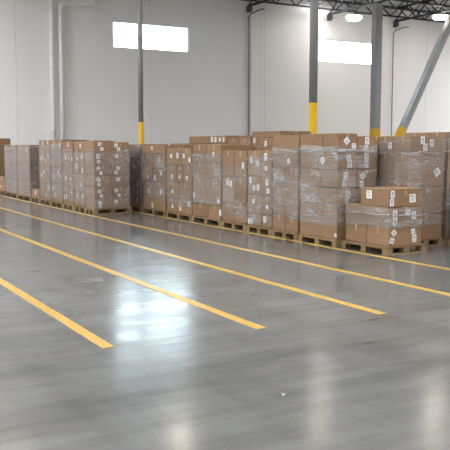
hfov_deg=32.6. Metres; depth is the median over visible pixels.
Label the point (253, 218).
carton
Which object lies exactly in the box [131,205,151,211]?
wooden pallet
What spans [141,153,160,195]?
wrap
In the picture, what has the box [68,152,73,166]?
carton
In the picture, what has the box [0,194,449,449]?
floor
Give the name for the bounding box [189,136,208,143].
carton
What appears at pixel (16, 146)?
wrap
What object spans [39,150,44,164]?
carton
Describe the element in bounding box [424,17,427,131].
trim
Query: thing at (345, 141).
carton
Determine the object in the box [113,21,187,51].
window
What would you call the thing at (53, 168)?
carton
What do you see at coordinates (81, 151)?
carton
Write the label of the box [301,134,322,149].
carton
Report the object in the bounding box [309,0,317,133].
steel post
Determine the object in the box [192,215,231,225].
wooden pallet
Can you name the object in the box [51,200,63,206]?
wooden pallet
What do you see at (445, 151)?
wrap
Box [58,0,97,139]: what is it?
drain pipe
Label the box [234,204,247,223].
carton
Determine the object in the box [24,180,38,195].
carton
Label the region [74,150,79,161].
carton
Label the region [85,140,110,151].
carton
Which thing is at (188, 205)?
carton
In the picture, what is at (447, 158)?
carton
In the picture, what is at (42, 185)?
carton
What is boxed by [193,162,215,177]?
carton
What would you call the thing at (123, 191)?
carton
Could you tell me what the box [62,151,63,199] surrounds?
wrap
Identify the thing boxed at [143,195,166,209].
carton
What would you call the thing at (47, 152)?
carton
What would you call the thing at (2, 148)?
carton
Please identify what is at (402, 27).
downpipe
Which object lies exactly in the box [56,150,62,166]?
carton
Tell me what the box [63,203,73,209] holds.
wooden pallet
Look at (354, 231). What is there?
carton
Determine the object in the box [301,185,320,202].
carton
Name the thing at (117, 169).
carton
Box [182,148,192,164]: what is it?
carton
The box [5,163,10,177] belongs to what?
carton
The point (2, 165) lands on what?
carton
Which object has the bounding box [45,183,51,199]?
carton
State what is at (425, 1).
roof truss
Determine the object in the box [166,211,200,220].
wooden pallet
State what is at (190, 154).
wrap
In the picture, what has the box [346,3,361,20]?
lamp
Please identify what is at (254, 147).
carton
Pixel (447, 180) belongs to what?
carton
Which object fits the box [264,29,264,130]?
trim
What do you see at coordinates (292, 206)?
carton
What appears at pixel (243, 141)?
carton
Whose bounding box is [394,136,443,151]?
carton
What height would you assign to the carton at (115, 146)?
0.234 m
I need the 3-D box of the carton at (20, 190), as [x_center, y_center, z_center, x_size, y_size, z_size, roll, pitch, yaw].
[-6.149,-1.228,24.713,0.795,0.463,0.706,-3,7,-29]
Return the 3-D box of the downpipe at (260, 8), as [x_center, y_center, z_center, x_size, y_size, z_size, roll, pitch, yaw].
[1.584,-6.678,39.346,0.900,8.660,0.115,-2,6,-21]
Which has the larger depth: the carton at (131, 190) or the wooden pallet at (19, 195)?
the wooden pallet at (19, 195)
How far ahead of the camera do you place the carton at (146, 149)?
18.39 m
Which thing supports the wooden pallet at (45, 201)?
on the floor
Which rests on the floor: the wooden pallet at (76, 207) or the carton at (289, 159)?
the wooden pallet at (76, 207)
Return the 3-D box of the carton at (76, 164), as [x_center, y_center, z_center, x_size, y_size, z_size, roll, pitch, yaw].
[-3.458,-1.488,19.930,0.796,0.294,0.436,-3,7,-29]
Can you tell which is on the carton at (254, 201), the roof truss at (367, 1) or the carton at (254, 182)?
the carton at (254, 182)
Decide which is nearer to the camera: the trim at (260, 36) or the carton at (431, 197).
the carton at (431, 197)
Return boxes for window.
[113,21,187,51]
[319,39,370,64]
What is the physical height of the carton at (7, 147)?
0.244 m
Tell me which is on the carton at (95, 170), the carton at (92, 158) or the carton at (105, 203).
the carton at (92, 158)
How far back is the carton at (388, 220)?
11.75 m
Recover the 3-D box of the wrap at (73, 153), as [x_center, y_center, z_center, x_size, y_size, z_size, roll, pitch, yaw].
[-3.345,-1.222,19.759,0.832,1.299,0.932,-3,7,-29]
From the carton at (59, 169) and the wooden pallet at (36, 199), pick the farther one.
the wooden pallet at (36, 199)
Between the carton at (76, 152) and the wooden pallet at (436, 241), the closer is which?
the wooden pallet at (436, 241)
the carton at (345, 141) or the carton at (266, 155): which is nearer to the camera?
the carton at (345, 141)
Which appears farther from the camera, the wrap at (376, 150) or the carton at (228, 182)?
the carton at (228, 182)
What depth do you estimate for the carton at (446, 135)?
12.65 m
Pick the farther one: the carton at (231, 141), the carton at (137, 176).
the carton at (137, 176)
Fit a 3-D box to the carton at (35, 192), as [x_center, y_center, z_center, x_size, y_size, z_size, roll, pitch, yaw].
[-5.386,-0.972,23.312,0.712,0.233,0.888,-3,7,-29]
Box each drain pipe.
[49,0,55,139]
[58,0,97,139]
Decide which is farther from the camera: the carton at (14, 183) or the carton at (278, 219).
the carton at (14, 183)
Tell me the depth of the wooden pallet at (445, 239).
12.76 m
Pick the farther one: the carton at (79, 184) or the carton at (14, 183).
the carton at (14, 183)
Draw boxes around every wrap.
[4,146,14,190]
[16,146,38,187]
[50,143,61,197]
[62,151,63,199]
[73,153,74,201]
[84,148,130,206]
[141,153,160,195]
[190,154,222,201]
[246,156,247,222]
[270,148,303,215]
[298,145,379,220]
[343,202,424,225]
[376,139,447,223]
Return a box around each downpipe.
[248,8,264,135]
[391,27,409,135]
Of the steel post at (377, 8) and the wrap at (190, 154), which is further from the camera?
the steel post at (377, 8)
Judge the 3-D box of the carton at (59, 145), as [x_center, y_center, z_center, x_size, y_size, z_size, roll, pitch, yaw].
[-4.149,-2.196,21.084,0.791,0.274,0.398,-3,7,-29]
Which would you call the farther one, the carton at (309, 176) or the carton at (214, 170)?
the carton at (214, 170)
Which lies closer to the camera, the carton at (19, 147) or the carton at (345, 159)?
the carton at (345, 159)
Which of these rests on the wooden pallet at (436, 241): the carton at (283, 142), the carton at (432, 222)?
the carton at (432, 222)
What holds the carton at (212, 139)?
on the carton
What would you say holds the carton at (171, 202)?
on the wooden pallet at (168, 213)
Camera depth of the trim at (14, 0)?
33.46 m
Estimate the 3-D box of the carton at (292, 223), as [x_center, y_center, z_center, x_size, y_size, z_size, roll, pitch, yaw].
[1.513,-0.041,13.749,0.795,0.283,0.388,-3,7,-29]
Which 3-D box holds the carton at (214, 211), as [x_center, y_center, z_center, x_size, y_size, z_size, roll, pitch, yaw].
[0.117,-0.291,16.294,0.774,0.273,0.567,-3,7,-29]
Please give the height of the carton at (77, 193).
0.363 m
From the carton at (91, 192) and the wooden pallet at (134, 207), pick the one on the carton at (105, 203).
the carton at (91, 192)
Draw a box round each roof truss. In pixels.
[242,0,448,22]
[328,0,390,14]
[394,0,449,21]
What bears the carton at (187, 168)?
on the carton at (185, 189)
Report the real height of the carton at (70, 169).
0.494 m
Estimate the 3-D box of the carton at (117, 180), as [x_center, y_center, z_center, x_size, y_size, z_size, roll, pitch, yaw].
[-2.706,-1.107,19.130,0.452,0.274,0.630,-3,7,-29]
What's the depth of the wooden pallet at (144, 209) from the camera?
18.77 m
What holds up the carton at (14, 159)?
on the carton
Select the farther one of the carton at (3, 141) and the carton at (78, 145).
the carton at (3, 141)
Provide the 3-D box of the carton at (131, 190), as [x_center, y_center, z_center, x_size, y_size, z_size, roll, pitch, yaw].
[-2.167,-0.760,20.287,0.772,0.413,0.521,-3,7,-29]
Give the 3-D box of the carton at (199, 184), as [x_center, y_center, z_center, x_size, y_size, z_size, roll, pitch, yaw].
[-0.218,-0.762,16.840,0.773,0.544,0.631,-3,7,-29]
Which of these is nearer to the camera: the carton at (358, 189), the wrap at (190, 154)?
the carton at (358, 189)
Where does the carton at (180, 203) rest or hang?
on the wooden pallet at (168, 213)
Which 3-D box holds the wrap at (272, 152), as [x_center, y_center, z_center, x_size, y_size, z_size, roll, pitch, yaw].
[1.415,-0.776,13.850,0.875,1.268,0.880,-3,7,-29]
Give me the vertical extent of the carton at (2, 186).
0.223 m
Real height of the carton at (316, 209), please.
0.274 m
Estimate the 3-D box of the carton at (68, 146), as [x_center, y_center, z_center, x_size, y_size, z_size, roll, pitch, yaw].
[-3.810,-2.087,20.494,0.794,0.274,0.848,-3,7,-29]
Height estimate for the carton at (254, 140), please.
0.175 m
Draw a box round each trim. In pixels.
[14,0,18,144]
[149,0,150,127]
[250,5,257,135]
[260,36,260,131]
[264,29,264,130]
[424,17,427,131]
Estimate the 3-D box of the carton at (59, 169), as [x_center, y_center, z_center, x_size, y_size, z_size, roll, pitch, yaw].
[-4.176,-1.365,21.211,0.796,0.494,0.501,-3,7,-29]
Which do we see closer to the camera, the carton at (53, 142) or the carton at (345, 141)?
the carton at (345, 141)
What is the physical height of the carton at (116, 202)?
0.243 m
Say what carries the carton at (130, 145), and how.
on the carton at (131, 157)
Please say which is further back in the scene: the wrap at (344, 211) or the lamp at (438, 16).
the lamp at (438, 16)
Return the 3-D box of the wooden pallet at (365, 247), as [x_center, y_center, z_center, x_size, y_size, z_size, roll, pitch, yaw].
[2.489,0.328,12.143,0.800,0.130,1.090,-3,7,-29]
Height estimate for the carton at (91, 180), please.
0.274 m
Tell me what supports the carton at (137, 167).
on the carton at (137, 176)
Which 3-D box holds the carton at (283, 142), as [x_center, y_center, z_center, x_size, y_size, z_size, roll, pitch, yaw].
[1.417,-1.471,13.782,0.788,0.264,0.794,-3,7,-29]
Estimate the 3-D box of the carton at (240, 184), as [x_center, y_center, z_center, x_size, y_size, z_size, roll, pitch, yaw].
[0.633,-0.683,15.302,0.774,0.514,0.466,-3,7,-29]
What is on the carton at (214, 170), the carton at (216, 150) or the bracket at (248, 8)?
the carton at (216, 150)
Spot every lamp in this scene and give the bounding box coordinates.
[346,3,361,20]
[432,4,447,19]
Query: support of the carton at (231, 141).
on the carton
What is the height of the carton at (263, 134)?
0.129 m
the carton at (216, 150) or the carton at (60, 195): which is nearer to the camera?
the carton at (216, 150)
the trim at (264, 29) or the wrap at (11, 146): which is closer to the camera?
the wrap at (11, 146)
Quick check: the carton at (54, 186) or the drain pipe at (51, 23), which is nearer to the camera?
the carton at (54, 186)
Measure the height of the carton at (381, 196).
0.280 m
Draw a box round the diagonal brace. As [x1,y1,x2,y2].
[394,13,449,135]
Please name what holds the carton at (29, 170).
on the carton at (28, 185)
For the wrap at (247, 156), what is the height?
1.308 m
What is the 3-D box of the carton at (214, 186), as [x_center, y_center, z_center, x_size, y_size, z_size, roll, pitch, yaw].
[0.101,-0.706,16.281,0.775,0.544,0.631,-3,7,-29]
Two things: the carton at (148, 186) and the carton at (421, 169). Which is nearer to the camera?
the carton at (421, 169)
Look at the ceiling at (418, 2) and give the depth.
39.21 m
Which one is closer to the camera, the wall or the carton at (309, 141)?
the carton at (309, 141)
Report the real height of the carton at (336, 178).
0.289 m
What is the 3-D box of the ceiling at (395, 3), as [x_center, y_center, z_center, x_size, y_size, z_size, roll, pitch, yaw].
[9.580,-9.303,12.636,66.000,0.200,54.000,-3,7,-29]
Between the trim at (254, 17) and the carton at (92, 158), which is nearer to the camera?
the carton at (92, 158)
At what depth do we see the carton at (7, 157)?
25.83 m
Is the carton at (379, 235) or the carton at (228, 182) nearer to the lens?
the carton at (379, 235)
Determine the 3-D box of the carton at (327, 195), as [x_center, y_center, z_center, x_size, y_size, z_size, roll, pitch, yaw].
[1.846,-0.485,12.669,0.396,0.274,0.506,-3,7,-29]
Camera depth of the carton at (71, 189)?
20.20 m
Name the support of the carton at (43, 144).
on the carton at (47, 152)
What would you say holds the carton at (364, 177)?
on the carton at (358, 189)
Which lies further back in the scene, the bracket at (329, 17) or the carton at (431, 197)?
the bracket at (329, 17)
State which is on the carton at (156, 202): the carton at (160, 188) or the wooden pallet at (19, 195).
the carton at (160, 188)
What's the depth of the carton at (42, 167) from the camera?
22.40 m
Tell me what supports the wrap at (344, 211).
attached to the carton at (388, 220)
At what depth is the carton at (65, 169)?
20.57 m
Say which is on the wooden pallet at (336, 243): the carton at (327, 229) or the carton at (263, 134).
the carton at (327, 229)
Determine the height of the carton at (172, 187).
0.384 m
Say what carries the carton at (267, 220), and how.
on the wooden pallet at (260, 229)
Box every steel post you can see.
[137,0,143,143]
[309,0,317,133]
[370,3,382,139]
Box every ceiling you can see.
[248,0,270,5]
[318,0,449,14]
[342,0,449,12]
[391,0,449,7]
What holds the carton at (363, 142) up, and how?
on the carton at (365, 160)
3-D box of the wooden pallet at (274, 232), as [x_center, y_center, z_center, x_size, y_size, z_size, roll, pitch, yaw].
[1.415,0.148,13.942,0.840,0.130,0.825,-3,7,-29]
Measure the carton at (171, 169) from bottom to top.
0.384 m
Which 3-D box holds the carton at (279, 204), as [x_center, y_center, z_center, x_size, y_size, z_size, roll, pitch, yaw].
[1.316,-0.359,14.070,0.791,0.274,0.388,-3,7,-29]
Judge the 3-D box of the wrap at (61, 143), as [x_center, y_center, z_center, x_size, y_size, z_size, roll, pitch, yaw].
[-4.302,-1.518,21.420,0.833,1.557,1.064,-3,7,-29]
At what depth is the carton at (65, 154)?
20.50 m
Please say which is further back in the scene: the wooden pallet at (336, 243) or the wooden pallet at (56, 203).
the wooden pallet at (56, 203)
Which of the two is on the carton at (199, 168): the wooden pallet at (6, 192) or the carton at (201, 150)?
the carton at (201, 150)
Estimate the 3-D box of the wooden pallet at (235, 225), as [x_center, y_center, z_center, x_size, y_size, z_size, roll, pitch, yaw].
[0.516,-0.015,15.577,0.820,0.130,0.980,-3,7,-29]
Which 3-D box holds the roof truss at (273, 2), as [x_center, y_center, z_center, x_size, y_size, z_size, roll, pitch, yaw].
[7.540,-11.789,41.916,39.530,0.545,0.136,-3,7,-29]
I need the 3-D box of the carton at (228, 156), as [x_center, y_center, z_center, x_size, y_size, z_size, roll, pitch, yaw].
[0.397,-1.250,15.665,0.771,0.529,0.466,-3,7,-29]
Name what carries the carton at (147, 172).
on the carton at (148, 186)
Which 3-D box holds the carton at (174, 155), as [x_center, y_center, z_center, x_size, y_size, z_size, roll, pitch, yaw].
[-0.839,-1.592,17.856,0.772,0.374,0.794,-3,7,-29]
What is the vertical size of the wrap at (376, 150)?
1.321 m
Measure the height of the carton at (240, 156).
0.529 m
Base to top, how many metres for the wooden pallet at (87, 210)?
0.130 m
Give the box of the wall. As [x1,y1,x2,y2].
[0,0,449,145]
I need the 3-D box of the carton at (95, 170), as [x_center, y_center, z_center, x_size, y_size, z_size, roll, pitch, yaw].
[-3.105,-1.353,18.877,0.451,0.254,0.630,-3,7,-29]
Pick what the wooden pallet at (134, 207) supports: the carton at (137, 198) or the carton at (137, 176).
the carton at (137, 198)
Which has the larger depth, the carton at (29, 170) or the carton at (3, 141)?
the carton at (3, 141)
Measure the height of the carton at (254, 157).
0.474 m
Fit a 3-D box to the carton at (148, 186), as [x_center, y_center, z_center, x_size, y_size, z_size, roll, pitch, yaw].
[-1.565,-0.933,19.206,0.772,0.354,0.656,-3,7,-29]
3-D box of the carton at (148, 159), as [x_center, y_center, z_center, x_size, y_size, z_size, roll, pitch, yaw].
[-1.565,-1.600,19.139,0.771,0.334,0.656,-3,7,-29]
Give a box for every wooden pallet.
[5,191,17,197]
[18,194,30,199]
[31,196,39,201]
[40,198,50,204]
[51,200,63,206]
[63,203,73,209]
[74,205,116,211]
[85,207,130,214]
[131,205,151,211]
[142,207,176,215]
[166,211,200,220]
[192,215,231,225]
[221,220,256,230]
[246,224,281,234]
[271,229,313,239]
[298,233,353,247]
[341,239,426,255]
[410,238,442,247]
[428,236,449,244]
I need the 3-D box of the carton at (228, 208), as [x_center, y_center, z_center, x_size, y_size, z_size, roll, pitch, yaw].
[0.398,-0.283,15.762,0.771,0.363,0.466,-3,7,-29]
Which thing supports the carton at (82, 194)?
on the wooden pallet at (76, 207)
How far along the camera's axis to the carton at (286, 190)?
13.65 m
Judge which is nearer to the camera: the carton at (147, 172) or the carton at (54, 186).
the carton at (147, 172)
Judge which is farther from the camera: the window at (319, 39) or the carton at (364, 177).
the window at (319, 39)
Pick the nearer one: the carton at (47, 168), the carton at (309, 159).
the carton at (309, 159)
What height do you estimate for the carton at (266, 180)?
0.354 m
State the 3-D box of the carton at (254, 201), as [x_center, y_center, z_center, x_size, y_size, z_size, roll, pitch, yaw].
[0.896,-0.423,14.863,0.774,0.344,0.491,-3,7,-29]
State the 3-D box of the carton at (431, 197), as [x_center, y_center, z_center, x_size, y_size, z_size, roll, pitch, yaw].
[3.053,-0.437,12.783,0.709,0.424,0.818,-3,7,-29]
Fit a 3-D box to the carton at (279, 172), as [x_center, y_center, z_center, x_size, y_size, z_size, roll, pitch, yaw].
[1.306,-0.923,14.031,0.790,0.284,0.348,-3,7,-29]
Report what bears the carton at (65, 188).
on the wooden pallet at (65, 205)
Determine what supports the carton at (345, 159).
on the carton at (336, 178)
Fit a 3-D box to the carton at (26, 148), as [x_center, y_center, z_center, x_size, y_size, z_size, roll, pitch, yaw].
[-5.793,-2.369,23.970,0.795,0.244,0.706,-3,7,-29]
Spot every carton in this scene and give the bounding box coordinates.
[0,138,10,144]
[0,145,8,155]
[0,156,5,171]
[0,176,5,183]
[0,184,4,190]
[5,145,10,152]
[5,153,10,162]
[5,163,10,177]
[6,178,12,191]
[11,145,16,152]
[11,153,17,163]
[11,179,17,192]
[17,145,22,152]
[18,179,23,194]
[23,145,38,152]
[23,153,39,163]
[24,164,39,180]
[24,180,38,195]
[31,189,40,197]
[39,140,50,149]
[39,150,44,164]
[40,165,45,182]
[40,182,45,198]
[45,150,50,165]
[45,166,49,182]
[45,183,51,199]
[50,140,57,149]
[51,166,59,183]
[51,184,57,200]
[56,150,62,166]
[57,140,87,149]
[57,166,61,184]
[57,185,65,201]
[63,141,73,151]
[63,152,67,166]
[63,167,67,185]
[63,186,68,202]
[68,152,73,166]
[68,167,76,185]
[69,186,74,204]
[74,141,114,149]
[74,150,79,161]
[74,162,79,173]
[74,173,85,191]
[75,191,80,205]
[80,150,83,161]
[80,162,89,173]
[80,192,86,206]
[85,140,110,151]
[85,152,110,164]
[85,165,111,175]
[85,175,111,186]
[86,186,111,198]
[86,198,111,208]
[110,175,128,186]
[111,142,128,151]
[111,152,128,164]
[111,164,128,174]
[111,198,129,207]
[112,186,128,197]
[129,144,132,155]
[130,156,132,170]
[130,171,133,188]
[130,189,132,204]
[133,144,168,155]
[133,156,146,171]
[133,172,142,189]
[133,189,143,205]
[142,145,192,153]
[143,154,153,167]
[143,168,152,180]
[143,180,153,195]
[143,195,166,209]
[153,168,166,181]
[154,154,171,167]
[154,181,166,196]
[167,148,181,164]
[167,165,176,181]
[167,181,178,198]
[167,198,176,211]
[177,165,183,181]
[177,199,183,212]
[179,182,191,200]
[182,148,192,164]
[184,165,195,182]
[184,200,194,214]
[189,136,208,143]
[193,145,206,161]
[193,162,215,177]
[193,178,209,203]
[193,203,209,216]
[207,145,252,162]
[207,163,222,178]
[207,179,222,205]
[208,205,222,219]
[209,136,251,143]
[223,150,253,176]
[223,177,237,202]
[223,202,234,221]
[228,138,239,144]
[234,178,246,204]
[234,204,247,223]
[235,151,250,177]
[240,138,251,144]
[248,150,265,175]
[248,175,261,194]
[248,194,265,213]
[248,212,261,225]
[252,131,310,137]
[252,138,257,145]
[253,146,265,149]
[258,138,273,146]
[262,150,298,175]
[262,176,277,195]
[262,196,273,214]
[262,214,272,227]
[273,151,298,166]
[273,183,305,199]
[273,198,285,213]
[273,213,285,230]
[274,135,300,149]
[274,167,284,182]
[285,167,298,183]
[285,215,299,232]
[286,199,301,215]
[300,218,345,238]
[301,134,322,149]
[301,150,325,168]
[301,168,320,185]
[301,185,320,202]
[301,202,322,219]
[318,187,355,204]
[319,150,356,168]
[321,169,356,187]
[323,133,356,149]
[323,204,344,221]
[346,150,375,168]
[346,203,421,226]
[346,222,366,242]
[353,187,360,202]
[355,169,375,187]
[357,136,375,149]
[361,186,420,207]
[367,225,420,245]
[377,136,393,151]
[377,152,396,185]
[379,185,442,212]
[393,152,443,186]
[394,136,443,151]
[405,132,426,135]
[421,213,441,238]
[426,132,449,150]
[441,209,449,236]
[444,178,449,208]
[445,151,449,177]
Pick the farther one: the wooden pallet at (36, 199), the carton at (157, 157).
the wooden pallet at (36, 199)
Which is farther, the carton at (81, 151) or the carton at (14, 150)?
the carton at (14, 150)
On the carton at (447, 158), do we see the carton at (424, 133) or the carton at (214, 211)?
the carton at (424, 133)
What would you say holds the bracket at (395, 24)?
attached to the wall
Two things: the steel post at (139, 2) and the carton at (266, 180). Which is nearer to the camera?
the carton at (266, 180)
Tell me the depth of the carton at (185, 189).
17.24 m
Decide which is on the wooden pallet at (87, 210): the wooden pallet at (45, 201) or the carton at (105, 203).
the carton at (105, 203)
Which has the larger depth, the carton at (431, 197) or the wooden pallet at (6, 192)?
the wooden pallet at (6, 192)
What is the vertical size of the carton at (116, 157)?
0.304 m
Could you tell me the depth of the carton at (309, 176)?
12.96 m
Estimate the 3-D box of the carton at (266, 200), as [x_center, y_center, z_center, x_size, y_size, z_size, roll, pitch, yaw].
[1.111,-0.386,14.486,0.774,0.344,0.351,-3,7,-29]
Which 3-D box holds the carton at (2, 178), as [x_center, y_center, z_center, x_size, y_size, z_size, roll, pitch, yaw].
[-7.423,-1.575,26.932,0.792,0.254,0.988,-3,7,-29]
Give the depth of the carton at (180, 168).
17.42 m
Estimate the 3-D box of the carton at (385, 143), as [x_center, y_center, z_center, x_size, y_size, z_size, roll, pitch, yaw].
[2.947,-1.353,12.872,0.715,0.259,0.401,-3,7,-29]
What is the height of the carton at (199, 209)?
0.273 m
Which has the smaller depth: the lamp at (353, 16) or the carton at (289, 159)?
the carton at (289, 159)
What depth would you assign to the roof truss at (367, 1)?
39.43 m
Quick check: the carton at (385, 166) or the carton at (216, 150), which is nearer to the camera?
the carton at (385, 166)
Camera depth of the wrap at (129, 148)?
19.02 m
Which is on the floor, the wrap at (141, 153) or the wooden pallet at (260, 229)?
the wooden pallet at (260, 229)
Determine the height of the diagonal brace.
8.676 m
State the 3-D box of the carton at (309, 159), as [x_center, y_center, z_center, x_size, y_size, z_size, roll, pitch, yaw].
[1.592,-1.115,13.058,0.392,0.299,0.504,-3,7,-29]
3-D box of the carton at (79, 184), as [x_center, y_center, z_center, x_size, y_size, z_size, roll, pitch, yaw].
[-3.346,-1.095,19.771,0.796,0.444,0.888,-3,7,-29]
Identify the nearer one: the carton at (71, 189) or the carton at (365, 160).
the carton at (365, 160)
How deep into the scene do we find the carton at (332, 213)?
12.46 m
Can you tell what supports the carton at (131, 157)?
on the carton at (131, 172)
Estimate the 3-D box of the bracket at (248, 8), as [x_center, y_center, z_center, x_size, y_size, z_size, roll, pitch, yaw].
[1.264,-10.871,38.766,0.260,0.320,0.295,-3,7,-29]
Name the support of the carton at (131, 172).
on the carton at (131, 190)
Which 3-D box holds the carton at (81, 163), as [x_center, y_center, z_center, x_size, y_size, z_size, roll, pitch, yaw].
[-3.235,-1.449,19.541,0.795,0.294,0.436,-3,7,-29]
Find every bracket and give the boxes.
[246,6,251,12]
[327,14,332,20]
[393,21,398,27]
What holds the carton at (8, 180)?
on the wooden pallet at (6, 192)
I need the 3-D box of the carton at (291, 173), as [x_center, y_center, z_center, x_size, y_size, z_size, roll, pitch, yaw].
[1.505,-0.888,13.683,0.791,0.284,0.429,-3,7,-29]
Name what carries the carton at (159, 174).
on the carton at (160, 188)
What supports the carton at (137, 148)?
on the carton at (137, 167)
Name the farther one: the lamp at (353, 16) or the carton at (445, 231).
the lamp at (353, 16)
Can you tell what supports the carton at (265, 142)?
on the carton at (254, 147)
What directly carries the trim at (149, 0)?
attached to the wall
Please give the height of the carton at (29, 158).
0.344 m

